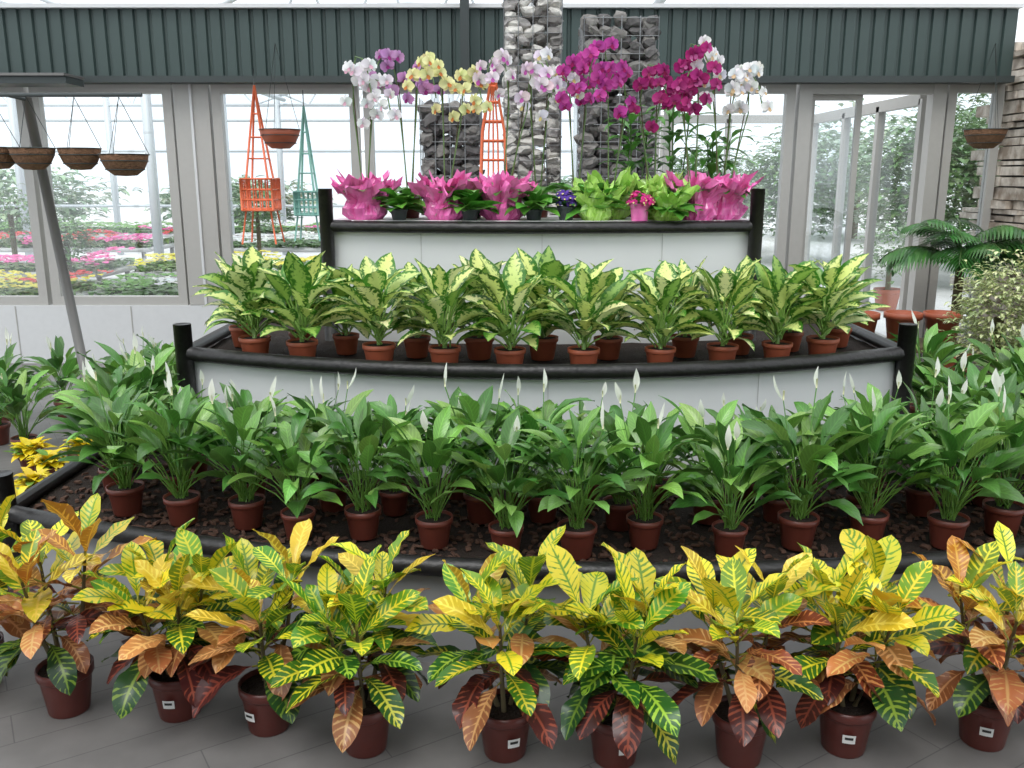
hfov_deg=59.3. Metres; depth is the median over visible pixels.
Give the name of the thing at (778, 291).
plant
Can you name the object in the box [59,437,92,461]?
plant
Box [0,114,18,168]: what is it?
hanging basket
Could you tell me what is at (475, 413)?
plant
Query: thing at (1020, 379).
plant
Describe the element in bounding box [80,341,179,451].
plant
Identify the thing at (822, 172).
tree
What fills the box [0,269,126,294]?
bench
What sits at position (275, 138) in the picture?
hanging basket
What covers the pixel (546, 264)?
plant
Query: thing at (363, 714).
plant
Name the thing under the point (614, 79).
potted orchid
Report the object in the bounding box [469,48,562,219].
potted orchid
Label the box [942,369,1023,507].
plant
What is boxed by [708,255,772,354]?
plant
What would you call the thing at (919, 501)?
plant
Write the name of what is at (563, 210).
potted flower
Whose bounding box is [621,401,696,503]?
plant
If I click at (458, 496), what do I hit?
plant
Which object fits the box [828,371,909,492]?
plant
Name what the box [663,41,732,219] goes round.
potted orchid
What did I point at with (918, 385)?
plant
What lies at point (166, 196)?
tree
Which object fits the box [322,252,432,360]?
plant
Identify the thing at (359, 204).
potted orchid
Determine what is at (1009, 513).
plant
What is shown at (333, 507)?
plant
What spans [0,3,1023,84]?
corrugated wall panel
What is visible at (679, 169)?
tree
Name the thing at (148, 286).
bench
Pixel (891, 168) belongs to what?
tree
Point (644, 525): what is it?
plant
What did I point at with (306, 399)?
plant
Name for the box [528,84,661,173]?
window
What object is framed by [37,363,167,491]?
plant
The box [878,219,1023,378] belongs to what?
potted palm
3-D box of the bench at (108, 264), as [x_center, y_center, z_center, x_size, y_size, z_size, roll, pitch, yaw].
[-6.369,-1.303,11.108,3.630,0.741,1.423,0,13,0]
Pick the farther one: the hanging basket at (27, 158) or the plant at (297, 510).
the hanging basket at (27, 158)
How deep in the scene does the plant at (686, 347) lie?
4.13 m
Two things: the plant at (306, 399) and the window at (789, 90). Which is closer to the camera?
the plant at (306, 399)
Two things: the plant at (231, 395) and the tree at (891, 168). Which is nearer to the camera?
the plant at (231, 395)
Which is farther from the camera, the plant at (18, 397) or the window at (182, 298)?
the window at (182, 298)
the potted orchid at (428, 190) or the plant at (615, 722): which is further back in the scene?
the potted orchid at (428, 190)
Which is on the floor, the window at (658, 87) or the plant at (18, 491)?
the plant at (18, 491)
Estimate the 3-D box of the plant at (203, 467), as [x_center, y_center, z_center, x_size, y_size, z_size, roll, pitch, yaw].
[-1.372,0.176,3.817,0.456,0.449,0.398,1,13,4]
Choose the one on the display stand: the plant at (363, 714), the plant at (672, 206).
the plant at (672, 206)
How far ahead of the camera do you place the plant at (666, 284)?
3.82 m
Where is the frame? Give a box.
[0,0,665,281]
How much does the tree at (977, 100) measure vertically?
3.441 m
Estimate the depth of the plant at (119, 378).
3.85 m
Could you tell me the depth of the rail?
5.57 m
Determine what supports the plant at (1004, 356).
on the display stand
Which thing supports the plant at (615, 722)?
on the floor
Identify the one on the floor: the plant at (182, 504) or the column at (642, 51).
the column at (642, 51)
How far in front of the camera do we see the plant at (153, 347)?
4.46 m
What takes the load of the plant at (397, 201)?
on the display stand
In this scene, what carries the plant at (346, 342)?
on the display stand
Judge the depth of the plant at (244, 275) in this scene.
4.03 m
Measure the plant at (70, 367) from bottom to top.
0.557 m
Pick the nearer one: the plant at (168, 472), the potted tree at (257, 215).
the plant at (168, 472)
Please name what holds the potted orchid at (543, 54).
on the display stand
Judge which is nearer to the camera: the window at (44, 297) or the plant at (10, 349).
the plant at (10, 349)
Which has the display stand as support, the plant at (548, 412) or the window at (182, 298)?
the plant at (548, 412)
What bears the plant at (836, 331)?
on the display stand
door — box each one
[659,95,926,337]
[784,84,947,359]
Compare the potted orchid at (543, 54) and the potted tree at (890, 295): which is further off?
the potted tree at (890, 295)
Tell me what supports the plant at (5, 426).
on the floor
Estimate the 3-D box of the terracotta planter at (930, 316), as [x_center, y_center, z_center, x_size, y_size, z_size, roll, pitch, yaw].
[3.050,-0.400,6.394,0.260,0.220,0.260,-13,18,-44]
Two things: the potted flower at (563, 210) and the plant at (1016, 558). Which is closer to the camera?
the plant at (1016, 558)
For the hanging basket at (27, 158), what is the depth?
5.20 m
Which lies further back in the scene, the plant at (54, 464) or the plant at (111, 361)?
the plant at (111, 361)
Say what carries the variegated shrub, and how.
on the floor
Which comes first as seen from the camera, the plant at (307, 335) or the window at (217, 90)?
the plant at (307, 335)
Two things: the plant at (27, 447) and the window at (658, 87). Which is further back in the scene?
the window at (658, 87)
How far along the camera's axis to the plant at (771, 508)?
3.31 m
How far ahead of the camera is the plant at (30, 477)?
4.40 m
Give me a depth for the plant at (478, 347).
4.08 m
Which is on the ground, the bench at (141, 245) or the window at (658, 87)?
the bench at (141, 245)
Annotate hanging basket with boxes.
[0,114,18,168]
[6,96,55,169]
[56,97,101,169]
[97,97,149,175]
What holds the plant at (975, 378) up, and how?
on the display stand
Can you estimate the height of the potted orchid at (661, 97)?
0.757 m
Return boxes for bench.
[0,219,364,236]
[0,229,176,278]
[0,246,136,284]
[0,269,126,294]
[82,268,322,294]
[125,250,316,279]
[233,231,320,251]
[916,338,971,370]
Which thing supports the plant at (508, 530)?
on the display stand
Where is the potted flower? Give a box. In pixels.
[625,190,657,220]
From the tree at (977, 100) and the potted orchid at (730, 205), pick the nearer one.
the potted orchid at (730, 205)
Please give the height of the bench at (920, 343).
0.440 m
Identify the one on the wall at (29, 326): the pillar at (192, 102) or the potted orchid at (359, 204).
the pillar at (192, 102)
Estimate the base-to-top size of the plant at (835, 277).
0.484 m
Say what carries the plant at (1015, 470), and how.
on the display stand
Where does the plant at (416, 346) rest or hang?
on the display stand
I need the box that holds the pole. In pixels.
[460,0,469,69]
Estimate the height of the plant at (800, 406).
0.444 m
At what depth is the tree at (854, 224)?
22.61 m
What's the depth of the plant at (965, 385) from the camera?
3.64 m
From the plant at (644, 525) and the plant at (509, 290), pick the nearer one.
the plant at (644, 525)
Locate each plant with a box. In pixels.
[0,327,44,445]
[0,333,42,420]
[0,367,76,451]
[0,493,156,718]
[0,494,62,643]
[23,335,102,417]
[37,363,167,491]
[41,355,184,516]
[50,333,174,471]
[59,437,92,461]
[66,351,147,407]
[71,518,251,722]
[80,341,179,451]
[99,326,162,360]
[99,370,255,526]
[116,362,219,492]
[123,334,173,385]
[134,334,177,401]
[154,377,317,530]
[156,370,233,477]
[180,519,351,737]
[188,382,287,494]
[191,252,283,347]
[203,246,294,352]
[209,379,287,465]
[216,394,353,539]
[240,251,352,356]
[265,370,383,512]
[270,530,437,758]
[272,250,339,338]
[274,373,349,483]
[297,375,424,540]
[308,264,386,354]
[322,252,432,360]
[343,386,437,516]
[353,403,432,484]
[365,405,502,549]
[372,188,425,219]
[382,262,453,358]
[393,258,490,362]
[405,525,596,763]
[412,363,548,524]
[413,386,507,500]
[428,407,576,552]
[434,189,502,220]
[437,248,522,359]
[455,252,554,363]
[477,369,607,523]
[486,400,664,560]
[490,376,561,502]
[504,184,564,219]
[510,245,589,360]
[522,542,719,767]
[535,259,640,363]
[547,381,616,503]
[559,369,682,531]
[564,259,652,359]
[565,180,629,220]
[575,382,726,550]
[598,105,674,216]
[613,260,713,362]
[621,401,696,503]
[636,177,702,220]
[637,256,730,357]
[638,100,718,174]
[654,545,838,767]
[658,395,763,524]
[663,417,801,557]
[676,259,774,360]
[681,126,758,178]
[697,392,797,502]
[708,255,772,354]
[731,367,881,551]
[732,403,845,523]
[735,254,823,357]
[754,529,964,758]
[764,393,848,499]
[771,260,827,351]
[785,253,878,354]
[795,373,944,519]
[797,387,958,540]
[811,256,890,347]
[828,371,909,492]
[872,375,1023,549]
[876,357,999,516]
[889,309,992,414]
[906,521,1023,751]
[907,380,983,490]
[912,342,992,410]
[918,351,1022,471]
[926,370,1023,537]
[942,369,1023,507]
[957,319,1023,397]
[976,324,1023,369]
[984,349,1023,406]
[1004,407,1023,472]
[1011,557,1023,650]
[1020,389,1023,404]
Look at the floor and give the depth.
2.62 m
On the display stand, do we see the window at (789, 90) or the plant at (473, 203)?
the plant at (473, 203)
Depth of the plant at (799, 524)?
3.04 m
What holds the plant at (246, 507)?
on the display stand
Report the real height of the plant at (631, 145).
0.586 m
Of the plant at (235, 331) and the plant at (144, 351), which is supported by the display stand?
the plant at (235, 331)
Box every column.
[417,98,484,214]
[501,0,563,214]
[573,10,660,183]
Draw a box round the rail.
[0,93,142,390]
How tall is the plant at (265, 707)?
0.641 m
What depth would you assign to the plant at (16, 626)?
2.80 m
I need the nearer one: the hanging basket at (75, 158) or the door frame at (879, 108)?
the hanging basket at (75, 158)
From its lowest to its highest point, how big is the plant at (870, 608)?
0.654 m
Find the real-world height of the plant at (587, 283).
0.476 m
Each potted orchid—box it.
[330,56,402,219]
[369,48,444,217]
[402,51,492,219]
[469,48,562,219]
[517,46,584,217]
[549,51,606,217]
[573,36,645,219]
[628,63,692,218]
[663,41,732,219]
[689,35,773,219]
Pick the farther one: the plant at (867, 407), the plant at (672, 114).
the plant at (672, 114)
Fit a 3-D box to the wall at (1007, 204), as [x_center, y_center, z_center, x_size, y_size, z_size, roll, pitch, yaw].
[4.186,-1.240,6.558,0.281,2.665,3.337,0,13,0]
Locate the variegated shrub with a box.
[937,249,1023,384]
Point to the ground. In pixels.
(820, 249)
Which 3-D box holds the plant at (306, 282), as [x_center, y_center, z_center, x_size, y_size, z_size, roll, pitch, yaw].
[-0.939,-0.338,3.966,0.445,0.504,0.455,11,17,40]
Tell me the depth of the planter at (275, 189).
7.00 m
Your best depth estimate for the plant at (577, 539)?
2.98 m
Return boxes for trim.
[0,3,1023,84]
[0,73,84,86]
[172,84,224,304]
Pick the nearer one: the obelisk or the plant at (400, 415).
the plant at (400, 415)
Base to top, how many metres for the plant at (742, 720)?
0.622 m
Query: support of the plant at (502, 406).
on the display stand
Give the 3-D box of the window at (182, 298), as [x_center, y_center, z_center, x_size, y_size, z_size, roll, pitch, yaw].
[-3.395,-1.584,7.639,1.170,1.830,0.080,0,13,0]
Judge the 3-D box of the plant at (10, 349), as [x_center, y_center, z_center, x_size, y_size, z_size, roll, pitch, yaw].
[-3.385,-0.056,6.009,0.494,0.605,0.552,-11,17,-40]
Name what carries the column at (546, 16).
on the floor
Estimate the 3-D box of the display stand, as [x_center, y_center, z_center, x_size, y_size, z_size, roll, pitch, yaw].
[0.450,-0.095,4.102,4.810,1.540,2.763,0,13,0]
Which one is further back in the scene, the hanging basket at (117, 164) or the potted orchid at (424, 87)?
the hanging basket at (117, 164)
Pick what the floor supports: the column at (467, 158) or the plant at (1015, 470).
the column at (467, 158)
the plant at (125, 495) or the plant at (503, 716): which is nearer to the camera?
the plant at (503, 716)
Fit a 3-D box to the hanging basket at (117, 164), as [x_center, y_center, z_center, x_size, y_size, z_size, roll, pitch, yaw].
[-2.290,-1.452,5.289,0.292,0.451,0.292,0,13,0]
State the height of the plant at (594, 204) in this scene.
0.192 m
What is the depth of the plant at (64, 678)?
2.67 m
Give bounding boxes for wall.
[0,304,272,362]
[949,42,1023,362]
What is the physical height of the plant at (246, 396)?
0.456 m
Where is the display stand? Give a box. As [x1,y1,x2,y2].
[0,189,1023,669]
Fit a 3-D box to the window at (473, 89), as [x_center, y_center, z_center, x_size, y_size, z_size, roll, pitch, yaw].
[-0.575,-1.584,7.639,1.310,1.830,0.080,0,13,0]
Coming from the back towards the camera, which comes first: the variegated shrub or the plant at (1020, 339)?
the variegated shrub
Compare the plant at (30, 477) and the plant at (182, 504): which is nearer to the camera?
the plant at (182, 504)
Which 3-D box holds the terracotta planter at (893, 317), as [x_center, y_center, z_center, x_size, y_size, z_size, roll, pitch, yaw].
[2.770,-0.400,6.394,0.260,0.220,0.260,-13,18,-44]
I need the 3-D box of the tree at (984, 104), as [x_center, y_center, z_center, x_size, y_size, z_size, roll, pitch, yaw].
[10.508,-4.356,17.477,4.098,3.825,4.043,12,17,41]
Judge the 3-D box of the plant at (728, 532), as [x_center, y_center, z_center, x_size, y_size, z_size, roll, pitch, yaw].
[0.731,0.345,3.003,0.469,0.487,0.430,2,13,9]
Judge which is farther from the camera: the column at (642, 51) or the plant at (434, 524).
the column at (642, 51)
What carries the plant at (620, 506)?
on the display stand
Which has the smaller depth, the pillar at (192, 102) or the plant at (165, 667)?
the plant at (165, 667)
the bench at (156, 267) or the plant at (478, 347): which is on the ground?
the bench at (156, 267)
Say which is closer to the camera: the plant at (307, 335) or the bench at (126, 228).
the plant at (307, 335)
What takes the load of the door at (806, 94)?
in the wall at (29, 326)
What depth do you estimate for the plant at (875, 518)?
3.07 m
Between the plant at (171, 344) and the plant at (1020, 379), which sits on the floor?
the plant at (171, 344)
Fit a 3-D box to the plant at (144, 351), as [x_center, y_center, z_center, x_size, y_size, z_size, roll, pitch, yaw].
[-2.515,-0.066,6.036,0.505,0.613,0.522,-5,14,-22]
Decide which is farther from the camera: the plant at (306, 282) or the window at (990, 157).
the window at (990, 157)
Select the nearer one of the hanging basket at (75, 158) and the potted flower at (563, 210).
the potted flower at (563, 210)
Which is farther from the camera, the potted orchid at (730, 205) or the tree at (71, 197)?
the tree at (71, 197)
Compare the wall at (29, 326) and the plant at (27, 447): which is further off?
the wall at (29, 326)
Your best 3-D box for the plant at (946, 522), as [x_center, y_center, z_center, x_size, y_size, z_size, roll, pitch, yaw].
[1.528,0.268,3.094,0.527,0.595,0.604,9,16,35]
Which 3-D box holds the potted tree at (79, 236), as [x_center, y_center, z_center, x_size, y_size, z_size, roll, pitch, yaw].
[-4.979,-1.334,10.151,0.764,1.233,0.805,-2,13,-8]
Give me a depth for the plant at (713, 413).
3.54 m
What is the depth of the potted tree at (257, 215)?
12.15 m
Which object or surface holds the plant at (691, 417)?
on the display stand
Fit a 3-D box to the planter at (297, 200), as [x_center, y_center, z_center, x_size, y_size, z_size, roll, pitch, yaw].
[-1.620,-1.715,7.096,0.210,1.151,0.212,0,13,0]
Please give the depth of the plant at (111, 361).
5.44 m
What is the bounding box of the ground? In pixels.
[0,193,984,335]
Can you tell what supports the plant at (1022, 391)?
on the display stand
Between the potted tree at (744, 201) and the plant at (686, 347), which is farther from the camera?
the potted tree at (744, 201)
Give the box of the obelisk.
[479,82,506,180]
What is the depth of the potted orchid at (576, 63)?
4.52 m
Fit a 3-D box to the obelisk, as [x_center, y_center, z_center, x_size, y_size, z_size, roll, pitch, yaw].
[-0.100,-1.312,4.859,0.170,0.800,0.172,0,13,0]
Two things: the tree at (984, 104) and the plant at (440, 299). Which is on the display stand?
the plant at (440, 299)
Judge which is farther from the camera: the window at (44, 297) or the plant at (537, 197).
the window at (44, 297)
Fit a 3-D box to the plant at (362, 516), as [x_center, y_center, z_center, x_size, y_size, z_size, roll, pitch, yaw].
[-0.526,0.247,3.179,0.475,0.598,0.511,-4,14,-17]
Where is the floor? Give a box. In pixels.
[0,363,1023,767]
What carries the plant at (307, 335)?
on the display stand
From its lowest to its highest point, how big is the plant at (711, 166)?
0.475 m
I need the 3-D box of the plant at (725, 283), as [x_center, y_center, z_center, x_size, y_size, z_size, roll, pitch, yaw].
[0.946,-0.305,3.883,0.433,0.477,0.448,-4,13,-15]
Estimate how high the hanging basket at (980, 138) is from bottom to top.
0.750 m
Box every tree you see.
[0,167,143,226]
[0,183,62,280]
[29,211,105,275]
[143,175,338,225]
[230,174,286,254]
[561,168,658,185]
[673,139,777,220]
[735,126,883,239]
[742,178,769,218]
[745,98,965,238]
[833,105,1002,246]
[852,218,906,310]
[889,94,1001,229]
[956,96,999,191]
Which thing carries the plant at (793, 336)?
on the display stand
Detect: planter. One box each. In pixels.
[239,69,284,243]
[293,90,319,240]
[852,310,880,332]
[883,310,922,342]
[923,310,962,342]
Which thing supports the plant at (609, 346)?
on the display stand
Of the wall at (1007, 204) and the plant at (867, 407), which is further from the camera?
the wall at (1007, 204)
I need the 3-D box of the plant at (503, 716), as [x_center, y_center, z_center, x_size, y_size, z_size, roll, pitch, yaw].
[-0.037,0.746,2.480,0.502,0.631,0.480,-4,14,-16]
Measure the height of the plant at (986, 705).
0.603 m
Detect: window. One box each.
[0,87,52,304]
[28,84,189,304]
[210,84,363,296]
[363,84,502,220]
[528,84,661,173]
[662,84,796,267]
[920,84,1005,362]
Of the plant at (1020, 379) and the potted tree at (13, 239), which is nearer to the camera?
the plant at (1020, 379)
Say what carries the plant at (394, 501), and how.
on the display stand
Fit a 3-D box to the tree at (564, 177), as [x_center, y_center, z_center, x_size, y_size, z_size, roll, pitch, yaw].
[2.940,-5.276,25.510,4.824,2.004,4.681,9,16,34]
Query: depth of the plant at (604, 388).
3.52 m
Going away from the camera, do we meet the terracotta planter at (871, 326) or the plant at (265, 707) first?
the plant at (265, 707)
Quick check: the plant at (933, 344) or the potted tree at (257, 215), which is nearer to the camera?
the plant at (933, 344)

